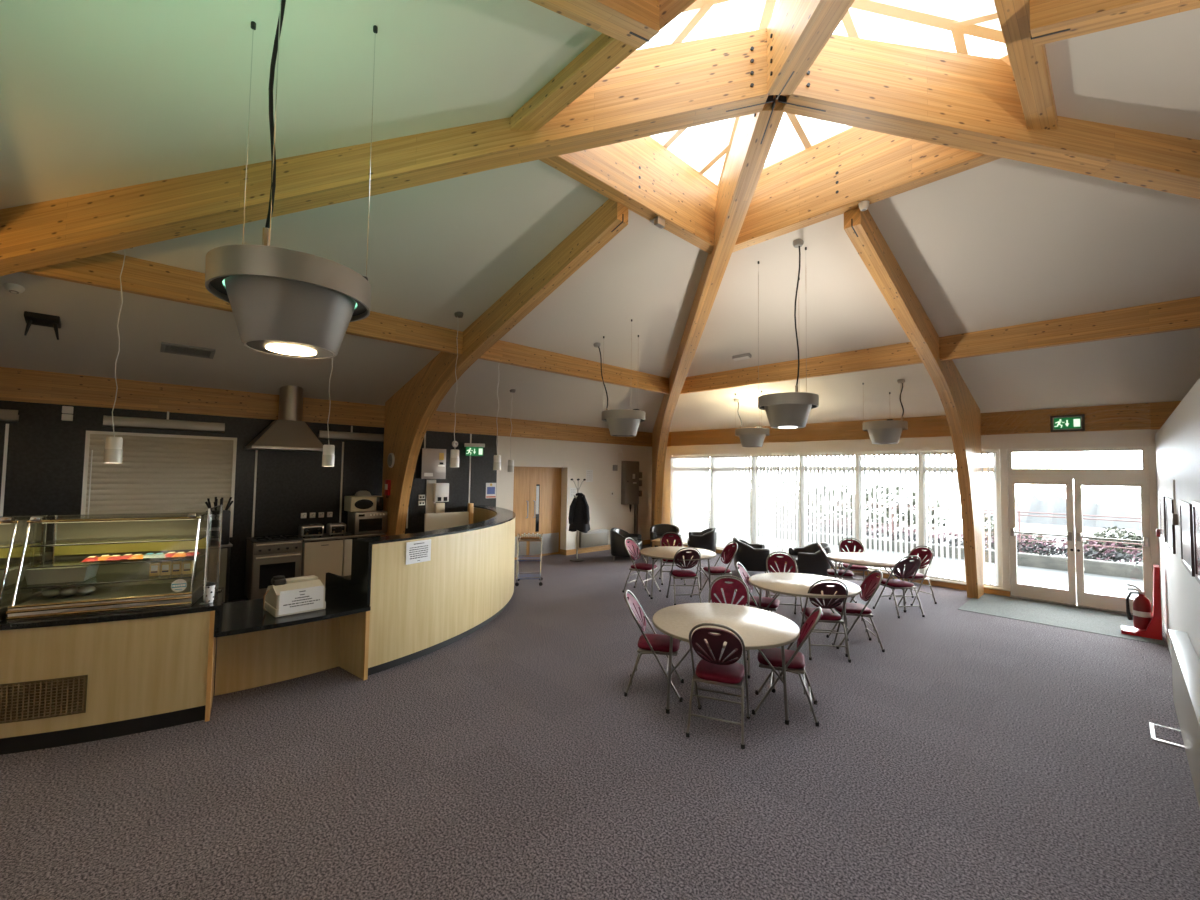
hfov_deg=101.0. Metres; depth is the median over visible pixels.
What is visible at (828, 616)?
folding chair
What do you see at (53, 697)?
grille
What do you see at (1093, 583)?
terrace
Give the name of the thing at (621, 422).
pendant lamp
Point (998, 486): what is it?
window
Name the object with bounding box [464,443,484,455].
exit sign
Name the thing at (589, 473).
notice
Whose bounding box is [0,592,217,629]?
countertop
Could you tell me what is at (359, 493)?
glass bowl
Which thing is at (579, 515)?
coat
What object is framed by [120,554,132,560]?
packet
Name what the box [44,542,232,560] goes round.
countertop
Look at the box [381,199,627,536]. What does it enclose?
beam
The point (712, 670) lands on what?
folding chair
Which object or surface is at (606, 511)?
wall
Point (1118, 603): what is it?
door
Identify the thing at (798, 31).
beam
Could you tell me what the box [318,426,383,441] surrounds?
light
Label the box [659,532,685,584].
folding chair
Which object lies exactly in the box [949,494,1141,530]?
headland
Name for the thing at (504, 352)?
beam
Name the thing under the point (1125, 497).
sea
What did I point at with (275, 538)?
cooktop
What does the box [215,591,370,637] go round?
countertop
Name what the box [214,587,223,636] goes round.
countertop
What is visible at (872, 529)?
heather
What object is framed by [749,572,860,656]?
round table
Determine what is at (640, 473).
cable trunking
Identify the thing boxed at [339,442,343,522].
strip
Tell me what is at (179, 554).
packet
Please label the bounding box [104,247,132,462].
pendant
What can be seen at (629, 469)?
upper cabinet
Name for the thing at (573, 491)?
notice
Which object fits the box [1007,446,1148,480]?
window
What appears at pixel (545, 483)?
door
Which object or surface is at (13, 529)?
display cabinet
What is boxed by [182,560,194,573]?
pack
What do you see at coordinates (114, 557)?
packet
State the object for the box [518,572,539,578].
tray
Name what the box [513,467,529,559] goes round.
door
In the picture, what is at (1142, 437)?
windows
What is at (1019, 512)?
terrace railing
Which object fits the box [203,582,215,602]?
patterned cup
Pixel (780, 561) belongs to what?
folding chair
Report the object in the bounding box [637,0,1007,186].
window
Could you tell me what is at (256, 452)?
strip
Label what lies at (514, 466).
trim
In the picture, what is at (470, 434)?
strip
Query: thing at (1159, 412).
beam
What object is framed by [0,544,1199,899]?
floor
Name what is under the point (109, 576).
shelf
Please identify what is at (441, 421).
beam
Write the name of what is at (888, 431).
pendant lamp
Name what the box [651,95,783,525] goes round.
beam
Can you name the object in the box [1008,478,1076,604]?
door
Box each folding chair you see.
[622,538,660,596]
[624,590,683,701]
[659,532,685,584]
[666,547,700,604]
[686,623,749,748]
[700,541,737,599]
[708,575,749,678]
[735,562,779,610]
[752,607,822,726]
[766,551,804,623]
[800,579,850,662]
[818,543,856,602]
[826,570,884,651]
[839,538,868,580]
[873,555,924,617]
[889,545,936,605]
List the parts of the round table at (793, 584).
leg, leg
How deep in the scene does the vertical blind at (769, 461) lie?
12.01 m
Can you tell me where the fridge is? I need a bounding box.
[301,539,342,586]
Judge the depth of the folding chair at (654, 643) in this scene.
4.74 m
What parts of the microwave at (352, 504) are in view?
door, control panel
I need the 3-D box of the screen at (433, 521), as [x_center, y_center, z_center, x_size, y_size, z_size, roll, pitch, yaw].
[-2.755,1.727,9.018,0.920,1.480,0.080,3,-4,-44]
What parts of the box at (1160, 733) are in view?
edge trim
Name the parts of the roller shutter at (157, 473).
crank rod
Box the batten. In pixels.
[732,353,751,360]
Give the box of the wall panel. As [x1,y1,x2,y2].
[0,400,497,600]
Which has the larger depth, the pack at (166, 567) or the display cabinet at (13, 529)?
the pack at (166, 567)
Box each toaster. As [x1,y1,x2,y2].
[298,524,323,537]
[326,523,345,535]
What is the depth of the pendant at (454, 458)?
6.60 m
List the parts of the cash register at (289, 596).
cord, drawer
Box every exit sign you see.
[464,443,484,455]
[1050,414,1084,431]
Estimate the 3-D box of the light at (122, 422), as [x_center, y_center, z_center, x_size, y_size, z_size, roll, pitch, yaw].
[-6.325,-0.431,7.245,1.330,0.275,0.115,3,-4,-44]
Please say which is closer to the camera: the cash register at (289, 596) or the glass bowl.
the cash register at (289, 596)
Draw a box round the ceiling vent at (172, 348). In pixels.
[160,342,215,358]
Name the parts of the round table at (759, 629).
leg, leg, leg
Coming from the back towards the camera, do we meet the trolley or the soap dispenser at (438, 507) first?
the soap dispenser at (438, 507)
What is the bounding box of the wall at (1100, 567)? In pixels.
[709,522,1142,579]
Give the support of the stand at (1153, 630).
on the door mat
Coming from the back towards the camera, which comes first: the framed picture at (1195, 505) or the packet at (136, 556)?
the packet at (136, 556)
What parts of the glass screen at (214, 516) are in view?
pane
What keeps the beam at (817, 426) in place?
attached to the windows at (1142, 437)
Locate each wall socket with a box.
[301,513,306,517]
[318,512,323,517]
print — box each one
[1160,498,1163,536]
[1167,501,1172,548]
[1181,505,1190,568]
[1194,507,1199,577]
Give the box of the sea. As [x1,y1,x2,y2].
[762,480,1141,536]
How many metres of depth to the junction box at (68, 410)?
6.55 m
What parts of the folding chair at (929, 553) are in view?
seat, seat frame, leg, frame, leg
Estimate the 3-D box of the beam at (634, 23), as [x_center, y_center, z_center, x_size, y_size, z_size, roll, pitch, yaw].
[-1.938,-0.374,0.727,6.065,4.954,0.160,3,-4,-44]
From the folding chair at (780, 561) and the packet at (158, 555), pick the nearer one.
the packet at (158, 555)
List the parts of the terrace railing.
post, post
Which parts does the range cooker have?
oven door, control panel, oven handle, hob rail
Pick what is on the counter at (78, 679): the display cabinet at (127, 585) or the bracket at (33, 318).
the display cabinet at (127, 585)
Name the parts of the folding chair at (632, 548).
leg, frame, leg, seat frame, seat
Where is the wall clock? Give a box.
[387,453,394,467]
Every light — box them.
[0,409,18,421]
[103,411,224,432]
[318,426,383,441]
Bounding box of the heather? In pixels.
[709,514,1141,562]
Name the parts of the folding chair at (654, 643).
frame, leg, seat frame, seat, leg, leg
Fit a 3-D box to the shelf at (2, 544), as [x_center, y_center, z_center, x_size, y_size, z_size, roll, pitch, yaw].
[-5.032,0.729,3.704,1.070,0.008,0.390,2,-3,-28]
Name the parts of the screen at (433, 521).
panel, post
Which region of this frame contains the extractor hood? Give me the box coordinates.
[245,385,322,451]
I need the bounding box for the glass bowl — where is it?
[355,491,370,495]
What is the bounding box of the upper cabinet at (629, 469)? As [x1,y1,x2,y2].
[621,461,638,504]
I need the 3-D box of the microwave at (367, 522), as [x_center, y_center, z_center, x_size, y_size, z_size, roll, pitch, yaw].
[-4.141,1.280,8.817,0.540,0.375,0.438,3,-4,-44]
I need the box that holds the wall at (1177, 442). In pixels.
[1155,378,1199,660]
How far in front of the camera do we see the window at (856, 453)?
10.81 m
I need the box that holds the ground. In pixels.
[709,514,1142,563]
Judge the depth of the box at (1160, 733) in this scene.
4.07 m
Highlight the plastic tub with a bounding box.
[24,565,98,584]
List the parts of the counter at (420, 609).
panel, panel, panel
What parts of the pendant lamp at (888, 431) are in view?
lamp shade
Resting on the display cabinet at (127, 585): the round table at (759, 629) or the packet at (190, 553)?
the packet at (190, 553)
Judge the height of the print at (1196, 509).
0.500 m
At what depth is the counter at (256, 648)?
4.86 m
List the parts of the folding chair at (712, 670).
leg, leg, backrest, frame, seat frame, seat, leg, leg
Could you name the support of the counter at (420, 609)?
on the floor
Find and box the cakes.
[42,585,95,596]
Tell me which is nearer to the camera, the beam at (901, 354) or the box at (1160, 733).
the box at (1160, 733)
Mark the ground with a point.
(1060, 545)
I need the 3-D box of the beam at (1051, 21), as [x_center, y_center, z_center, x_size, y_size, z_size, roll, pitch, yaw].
[4.548,-0.284,0.567,0.160,4.954,6.065,3,-4,-44]
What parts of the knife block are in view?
utensil handle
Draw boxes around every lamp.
[205,0,377,358]
[593,319,645,436]
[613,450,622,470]
[734,391,769,446]
[758,239,818,428]
[862,379,907,443]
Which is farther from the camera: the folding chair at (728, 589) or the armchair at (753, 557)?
the armchair at (753, 557)
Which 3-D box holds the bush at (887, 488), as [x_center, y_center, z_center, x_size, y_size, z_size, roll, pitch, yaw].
[8.827,2.406,21.340,2.419,2.547,10.905,2,-3,-32]
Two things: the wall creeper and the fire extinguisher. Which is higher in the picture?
the wall creeper
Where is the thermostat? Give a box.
[1171,480,1177,524]
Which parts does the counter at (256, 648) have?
panel, panel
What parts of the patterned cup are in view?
lid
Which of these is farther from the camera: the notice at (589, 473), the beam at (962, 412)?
the notice at (589, 473)
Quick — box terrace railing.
[709,498,1141,551]
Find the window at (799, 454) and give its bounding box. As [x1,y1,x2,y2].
[753,453,800,556]
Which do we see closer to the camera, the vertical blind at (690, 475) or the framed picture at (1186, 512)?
the framed picture at (1186, 512)
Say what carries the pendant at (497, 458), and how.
hanging from the ceiling
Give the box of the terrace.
[762,537,1143,600]
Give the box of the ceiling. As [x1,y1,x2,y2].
[0,0,1199,432]
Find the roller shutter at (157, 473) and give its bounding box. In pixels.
[81,431,236,536]
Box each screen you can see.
[199,505,222,604]
[424,503,473,530]
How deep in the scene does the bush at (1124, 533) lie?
13.60 m
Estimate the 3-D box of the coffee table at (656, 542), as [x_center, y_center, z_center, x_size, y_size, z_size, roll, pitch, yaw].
[1.593,2.446,12.188,0.520,0.460,0.520,0,-3,26]
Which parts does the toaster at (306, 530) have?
plate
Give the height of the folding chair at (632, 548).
0.930 m
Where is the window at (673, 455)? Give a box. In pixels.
[673,455,711,543]
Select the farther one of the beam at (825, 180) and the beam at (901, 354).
the beam at (901, 354)
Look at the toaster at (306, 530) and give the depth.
8.11 m
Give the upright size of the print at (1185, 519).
0.490 m
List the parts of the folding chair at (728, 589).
frame, leg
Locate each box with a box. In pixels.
[61,406,73,420]
[1149,722,1184,747]
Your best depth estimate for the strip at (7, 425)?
6.20 m
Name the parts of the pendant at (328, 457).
lamp shade, cord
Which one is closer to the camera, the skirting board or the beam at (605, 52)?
the beam at (605, 52)
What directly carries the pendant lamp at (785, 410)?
hanging from the ceiling
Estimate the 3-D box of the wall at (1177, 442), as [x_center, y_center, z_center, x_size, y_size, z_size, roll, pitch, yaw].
[2.953,0.843,2.174,15.600,2.800,0.120,3,-4,-44]
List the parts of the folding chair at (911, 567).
leg, leg, seat, seat frame, frame, backrest, leg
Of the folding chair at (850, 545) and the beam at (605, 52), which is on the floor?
the folding chair at (850, 545)
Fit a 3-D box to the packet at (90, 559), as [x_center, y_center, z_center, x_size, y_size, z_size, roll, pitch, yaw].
[-4.157,0.894,4.049,0.100,0.042,0.150,3,-3,-35]
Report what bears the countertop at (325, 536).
on the fridge
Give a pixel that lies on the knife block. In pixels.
(225, 535)
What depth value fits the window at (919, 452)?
10.14 m
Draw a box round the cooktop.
[247,535,302,542]
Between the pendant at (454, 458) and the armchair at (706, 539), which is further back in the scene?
the armchair at (706, 539)
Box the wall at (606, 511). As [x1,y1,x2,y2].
[496,436,651,549]
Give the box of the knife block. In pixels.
[205,497,233,544]
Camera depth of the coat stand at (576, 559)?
11.77 m
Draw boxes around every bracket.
[24,311,60,339]
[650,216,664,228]
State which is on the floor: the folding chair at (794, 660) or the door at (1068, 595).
the folding chair at (794, 660)
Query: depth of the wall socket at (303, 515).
8.45 m
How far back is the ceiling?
5.04 m
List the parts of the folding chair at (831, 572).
frame, seat, seat frame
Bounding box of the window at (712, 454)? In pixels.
[712,454,752,548]
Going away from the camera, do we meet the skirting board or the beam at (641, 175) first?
the beam at (641, 175)
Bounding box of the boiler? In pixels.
[416,448,445,478]
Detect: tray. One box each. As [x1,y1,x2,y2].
[518,555,540,560]
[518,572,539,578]
[519,536,540,540]
[521,536,538,538]
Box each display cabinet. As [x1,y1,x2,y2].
[0,515,46,621]
[6,512,207,621]
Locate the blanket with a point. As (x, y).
(387, 482)
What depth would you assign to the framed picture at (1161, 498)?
6.45 m
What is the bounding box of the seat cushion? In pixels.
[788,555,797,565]
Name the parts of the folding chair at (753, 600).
frame, seat frame, seat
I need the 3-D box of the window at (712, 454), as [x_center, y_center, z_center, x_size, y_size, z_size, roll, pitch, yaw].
[3.495,1.374,12.998,0.100,2.530,1.220,3,-4,-44]
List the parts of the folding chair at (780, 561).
frame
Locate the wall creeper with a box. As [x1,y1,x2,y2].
[709,516,1142,564]
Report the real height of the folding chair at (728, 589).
0.930 m
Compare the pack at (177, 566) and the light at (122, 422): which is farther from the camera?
the light at (122, 422)
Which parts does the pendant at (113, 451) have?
lamp shade, cord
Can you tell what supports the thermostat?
attached to the wall at (1177, 442)
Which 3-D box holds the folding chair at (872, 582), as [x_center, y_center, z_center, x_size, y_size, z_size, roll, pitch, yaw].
[3.207,1.965,6.203,0.587,0.930,0.458,0,-3,10]
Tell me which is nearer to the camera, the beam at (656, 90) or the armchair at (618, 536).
the beam at (656, 90)
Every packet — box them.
[81,556,98,562]
[98,555,109,561]
[104,555,120,561]
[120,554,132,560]
[127,554,142,560]
[143,553,154,559]
[151,553,164,558]
[165,552,175,557]
[172,552,185,557]
[186,551,199,556]
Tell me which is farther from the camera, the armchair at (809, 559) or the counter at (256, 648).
the armchair at (809, 559)
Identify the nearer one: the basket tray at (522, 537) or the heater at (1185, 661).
the heater at (1185, 661)
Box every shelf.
[0,542,9,546]
[0,562,5,568]
[23,568,203,587]
[29,552,205,566]
[31,535,205,545]
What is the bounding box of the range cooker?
[244,535,302,600]
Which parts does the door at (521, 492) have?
kick plate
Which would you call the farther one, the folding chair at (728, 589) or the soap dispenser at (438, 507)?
the soap dispenser at (438, 507)
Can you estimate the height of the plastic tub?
0.115 m
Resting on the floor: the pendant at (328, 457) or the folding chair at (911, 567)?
the folding chair at (911, 567)
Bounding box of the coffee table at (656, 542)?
[651,538,675,546]
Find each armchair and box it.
[610,528,641,561]
[650,524,680,546]
[687,527,716,558]
[733,537,769,572]
[788,542,831,575]
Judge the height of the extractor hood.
1.224 m
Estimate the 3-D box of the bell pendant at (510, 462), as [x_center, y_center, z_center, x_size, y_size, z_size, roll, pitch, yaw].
[-1.726,-0.382,9.677,0.120,1.624,0.120,3,-4,-44]
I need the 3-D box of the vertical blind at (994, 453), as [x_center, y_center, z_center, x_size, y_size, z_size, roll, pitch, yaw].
[6.771,1.246,9.346,0.087,2.415,1.190,3,-4,-44]
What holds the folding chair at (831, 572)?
on the floor
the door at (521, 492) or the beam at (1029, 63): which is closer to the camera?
the beam at (1029, 63)
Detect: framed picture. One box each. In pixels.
[1159,495,1166,541]
[1165,498,1175,553]
[1179,501,1194,576]
[1192,501,1199,583]
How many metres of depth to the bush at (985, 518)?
15.81 m
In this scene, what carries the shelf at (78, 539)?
attached to the display cabinet at (127, 585)
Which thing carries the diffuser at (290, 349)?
attached to the pendant lamp at (284, 302)
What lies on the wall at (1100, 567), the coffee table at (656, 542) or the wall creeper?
the wall creeper
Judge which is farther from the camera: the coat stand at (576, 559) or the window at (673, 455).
the window at (673, 455)
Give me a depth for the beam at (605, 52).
3.41 m
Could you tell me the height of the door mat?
0.006 m
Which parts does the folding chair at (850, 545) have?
frame, seat, seat frame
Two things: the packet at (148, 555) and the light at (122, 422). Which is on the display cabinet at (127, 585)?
the packet at (148, 555)
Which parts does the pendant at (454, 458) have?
lamp shade, cord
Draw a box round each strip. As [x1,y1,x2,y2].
[0,424,8,515]
[252,450,257,536]
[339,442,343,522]
[468,434,471,502]
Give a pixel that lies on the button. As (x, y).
(1157, 530)
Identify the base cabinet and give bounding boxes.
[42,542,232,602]
[342,536,375,575]
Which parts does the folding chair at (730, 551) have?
seat, seat frame, frame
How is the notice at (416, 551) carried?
attached to the counter at (420, 609)
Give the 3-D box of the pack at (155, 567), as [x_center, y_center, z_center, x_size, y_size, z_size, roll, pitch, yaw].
[-3.813,1.016,4.257,0.062,0.112,0.124,2,-3,-28]
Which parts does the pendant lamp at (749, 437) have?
lamp shade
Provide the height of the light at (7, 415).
0.275 m
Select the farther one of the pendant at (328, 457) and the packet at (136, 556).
the pendant at (328, 457)
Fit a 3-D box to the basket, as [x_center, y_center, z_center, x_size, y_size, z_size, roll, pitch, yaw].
[-1.306,1.624,9.328,0.360,0.110,0.280,1,-3,-6]
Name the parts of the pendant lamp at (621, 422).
lamp shade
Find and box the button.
[1156,529,1160,536]
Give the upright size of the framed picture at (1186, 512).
0.560 m
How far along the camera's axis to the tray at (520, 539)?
9.14 m
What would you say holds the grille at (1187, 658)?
attached to the heater at (1185, 661)
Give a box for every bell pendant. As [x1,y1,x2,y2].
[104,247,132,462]
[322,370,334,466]
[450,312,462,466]
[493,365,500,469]
[508,389,515,471]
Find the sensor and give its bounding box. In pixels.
[858,200,868,210]
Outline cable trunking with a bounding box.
[634,472,641,533]
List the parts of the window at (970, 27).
sill, pane, sill, pane, pane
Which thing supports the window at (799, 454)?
attached to the windows at (1142, 437)
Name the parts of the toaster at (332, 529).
plate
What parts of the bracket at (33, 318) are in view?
plate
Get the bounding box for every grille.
[0,675,87,723]
[1168,629,1199,729]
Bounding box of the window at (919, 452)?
[858,451,922,573]
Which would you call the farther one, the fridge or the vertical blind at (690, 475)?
the vertical blind at (690, 475)
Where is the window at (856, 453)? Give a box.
[801,452,858,564]
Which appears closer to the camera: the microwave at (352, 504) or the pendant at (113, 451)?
the pendant at (113, 451)
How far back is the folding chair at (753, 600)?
6.42 m
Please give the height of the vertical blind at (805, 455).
2.415 m
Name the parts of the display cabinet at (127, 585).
post, post, rail, rail, pane, panel, post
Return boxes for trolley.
[515,533,542,585]
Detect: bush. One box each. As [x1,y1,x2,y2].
[728,476,955,535]
[962,514,1054,554]
[1083,526,1142,560]
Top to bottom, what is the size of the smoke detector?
0.081 m
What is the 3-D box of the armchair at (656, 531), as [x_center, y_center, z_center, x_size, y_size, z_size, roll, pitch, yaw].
[1.714,2.345,13.010,0.814,0.742,0.737,1,-3,5]
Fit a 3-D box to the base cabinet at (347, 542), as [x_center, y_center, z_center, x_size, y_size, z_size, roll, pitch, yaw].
[-4.315,1.970,8.707,0.515,0.920,0.566,3,-4,-44]
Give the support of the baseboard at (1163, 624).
attached to the wall at (1177, 442)
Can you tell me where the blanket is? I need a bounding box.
[384,480,390,497]
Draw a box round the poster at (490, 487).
[486,483,495,497]
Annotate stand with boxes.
[569,479,585,561]
[1121,564,1161,639]
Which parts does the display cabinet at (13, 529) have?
post, rail, pane, post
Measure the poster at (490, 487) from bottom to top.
0.340 m
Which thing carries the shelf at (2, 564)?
attached to the display cabinet at (13, 529)
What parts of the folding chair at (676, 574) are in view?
leg, seat, seat frame, frame, backrest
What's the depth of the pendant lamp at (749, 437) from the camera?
10.32 m
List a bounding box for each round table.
[640,546,715,598]
[652,603,799,724]
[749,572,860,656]
[826,552,912,612]
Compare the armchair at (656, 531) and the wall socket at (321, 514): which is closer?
the wall socket at (321, 514)
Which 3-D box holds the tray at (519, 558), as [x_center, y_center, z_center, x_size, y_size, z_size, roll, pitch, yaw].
[-1.321,2.034,9.308,0.621,0.037,0.622,3,-4,-44]
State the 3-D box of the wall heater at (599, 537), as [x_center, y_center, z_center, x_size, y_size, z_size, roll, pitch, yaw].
[-0.158,2.330,13.083,0.990,0.420,0.093,3,-4,-44]
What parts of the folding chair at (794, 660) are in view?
leg, leg, seat, seat frame, leg, frame, leg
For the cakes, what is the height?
0.070 m
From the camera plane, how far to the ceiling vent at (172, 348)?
6.49 m
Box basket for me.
[521,533,539,538]
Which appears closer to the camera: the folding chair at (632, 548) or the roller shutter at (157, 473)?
the roller shutter at (157, 473)
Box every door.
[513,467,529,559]
[528,468,561,556]
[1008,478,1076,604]
[1074,479,1152,612]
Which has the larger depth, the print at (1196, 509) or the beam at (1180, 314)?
the beam at (1180, 314)
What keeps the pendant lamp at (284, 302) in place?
hanging from the ceiling
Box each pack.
[149,562,160,575]
[160,561,171,575]
[171,561,182,574]
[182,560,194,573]
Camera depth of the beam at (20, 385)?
7.24 m
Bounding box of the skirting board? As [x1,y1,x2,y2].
[560,549,566,554]
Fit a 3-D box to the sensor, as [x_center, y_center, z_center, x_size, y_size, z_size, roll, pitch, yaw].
[2.619,-2.413,4.913,0.100,0.075,0.100,3,-4,-44]
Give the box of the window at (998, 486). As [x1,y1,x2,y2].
[921,449,1002,587]
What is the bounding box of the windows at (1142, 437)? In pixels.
[661,403,1159,596]
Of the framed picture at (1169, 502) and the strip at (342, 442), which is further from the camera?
the strip at (342, 442)
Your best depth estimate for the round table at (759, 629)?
4.49 m
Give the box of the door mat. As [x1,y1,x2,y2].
[958,593,1164,644]
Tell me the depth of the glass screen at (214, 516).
4.41 m
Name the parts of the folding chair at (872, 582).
leg, seat, seat frame, leg, frame, leg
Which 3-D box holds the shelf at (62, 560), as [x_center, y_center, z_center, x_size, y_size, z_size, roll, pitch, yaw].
[-4.024,0.926,4.202,1.030,0.008,0.430,2,-3,-28]
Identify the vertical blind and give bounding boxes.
[670,456,709,542]
[710,455,750,547]
[752,455,798,554]
[800,454,855,563]
[857,453,918,572]
[921,451,997,585]
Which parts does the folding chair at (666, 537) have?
frame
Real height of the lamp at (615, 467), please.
0.607 m
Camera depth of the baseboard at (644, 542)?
13.09 m
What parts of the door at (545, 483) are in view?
vision panel, glass pane, kick plate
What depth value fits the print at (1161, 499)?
6.61 m
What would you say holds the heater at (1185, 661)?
on the floor
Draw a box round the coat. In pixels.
[568,493,589,532]
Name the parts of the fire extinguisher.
valve lever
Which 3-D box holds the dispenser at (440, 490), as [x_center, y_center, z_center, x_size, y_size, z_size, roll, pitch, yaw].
[-3.245,0.868,10.108,0.300,0.380,0.124,3,-4,-44]
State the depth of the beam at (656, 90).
3.97 m
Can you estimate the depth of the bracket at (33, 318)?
5.38 m
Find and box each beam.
[0,28,772,275]
[0,367,384,427]
[21,252,462,354]
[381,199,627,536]
[427,411,651,446]
[478,340,668,394]
[510,0,696,130]
[529,0,658,48]
[540,136,718,253]
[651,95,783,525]
[667,415,950,446]
[680,342,922,393]
[732,55,1010,252]
[767,0,854,99]
[778,34,1199,198]
[844,208,983,598]
[939,296,1199,360]
[980,401,1180,434]
[994,0,1056,129]
[1029,0,1199,46]
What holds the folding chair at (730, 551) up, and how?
on the floor
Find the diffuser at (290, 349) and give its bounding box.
[266,344,315,355]
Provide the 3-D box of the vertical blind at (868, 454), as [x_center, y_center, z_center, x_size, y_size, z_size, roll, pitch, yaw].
[5.936,1.273,10.222,0.087,2.415,1.150,3,-4,-44]
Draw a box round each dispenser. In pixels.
[433,483,448,501]
[434,503,444,512]
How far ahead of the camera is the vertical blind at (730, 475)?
12.88 m
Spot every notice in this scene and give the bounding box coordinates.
[406,539,430,564]
[570,488,576,496]
[586,470,592,481]
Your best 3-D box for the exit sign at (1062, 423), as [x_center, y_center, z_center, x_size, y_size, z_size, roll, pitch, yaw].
[7.872,-0.450,8.341,0.044,0.275,0.420,3,-4,-44]
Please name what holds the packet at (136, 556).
on the display cabinet at (127, 585)
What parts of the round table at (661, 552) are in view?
leg, leg, leg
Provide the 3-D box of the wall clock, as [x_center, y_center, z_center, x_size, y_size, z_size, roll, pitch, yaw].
[-3.769,0.186,8.914,0.037,0.270,0.270,3,-4,-44]
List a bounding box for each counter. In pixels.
[0,587,223,754]
[214,591,370,695]
[325,505,515,675]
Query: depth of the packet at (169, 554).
4.26 m
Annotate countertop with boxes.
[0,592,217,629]
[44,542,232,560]
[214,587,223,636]
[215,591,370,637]
[296,532,385,540]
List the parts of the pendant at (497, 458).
lamp shade, cord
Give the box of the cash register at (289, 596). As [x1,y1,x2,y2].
[263,575,325,616]
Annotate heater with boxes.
[579,529,607,547]
[1168,629,1199,807]
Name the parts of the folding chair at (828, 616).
leg, seat, seat frame, frame, backrest, leg, leg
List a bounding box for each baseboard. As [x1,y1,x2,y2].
[567,540,649,554]
[1162,617,1171,657]
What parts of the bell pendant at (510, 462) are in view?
lamp shade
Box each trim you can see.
[514,466,562,467]
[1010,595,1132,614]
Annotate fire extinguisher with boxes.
[1126,584,1151,629]
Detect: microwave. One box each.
[344,495,382,512]
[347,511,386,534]
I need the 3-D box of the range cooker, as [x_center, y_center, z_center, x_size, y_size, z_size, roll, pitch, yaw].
[-5.177,1.884,7.859,0.660,0.990,0.648,3,-4,-44]
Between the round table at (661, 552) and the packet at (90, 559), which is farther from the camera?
the round table at (661, 552)
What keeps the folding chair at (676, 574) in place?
on the floor
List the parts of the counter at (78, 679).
panel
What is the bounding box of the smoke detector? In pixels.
[4,283,24,293]
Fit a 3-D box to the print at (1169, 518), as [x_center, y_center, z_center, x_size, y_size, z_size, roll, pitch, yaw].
[6.402,0.832,5.555,0.880,0.500,0.010,3,-4,-44]
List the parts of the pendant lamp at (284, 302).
lamp shade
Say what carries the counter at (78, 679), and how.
on the floor
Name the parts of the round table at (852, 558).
leg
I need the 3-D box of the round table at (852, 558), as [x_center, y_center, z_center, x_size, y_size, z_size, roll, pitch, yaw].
[4.478,2.172,8.229,1.316,0.735,1.316,-1,-3,31]
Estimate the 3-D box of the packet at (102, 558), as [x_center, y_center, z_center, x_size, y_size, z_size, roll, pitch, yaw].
[-4.108,0.897,4.109,0.100,0.042,0.150,3,-3,-39]
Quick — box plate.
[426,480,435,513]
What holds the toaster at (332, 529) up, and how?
on the countertop at (325, 536)
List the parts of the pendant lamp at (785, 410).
lamp shade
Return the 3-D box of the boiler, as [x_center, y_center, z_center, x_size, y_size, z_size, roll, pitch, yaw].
[-3.381,0.277,9.909,0.500,0.600,0.292,3,-4,-44]

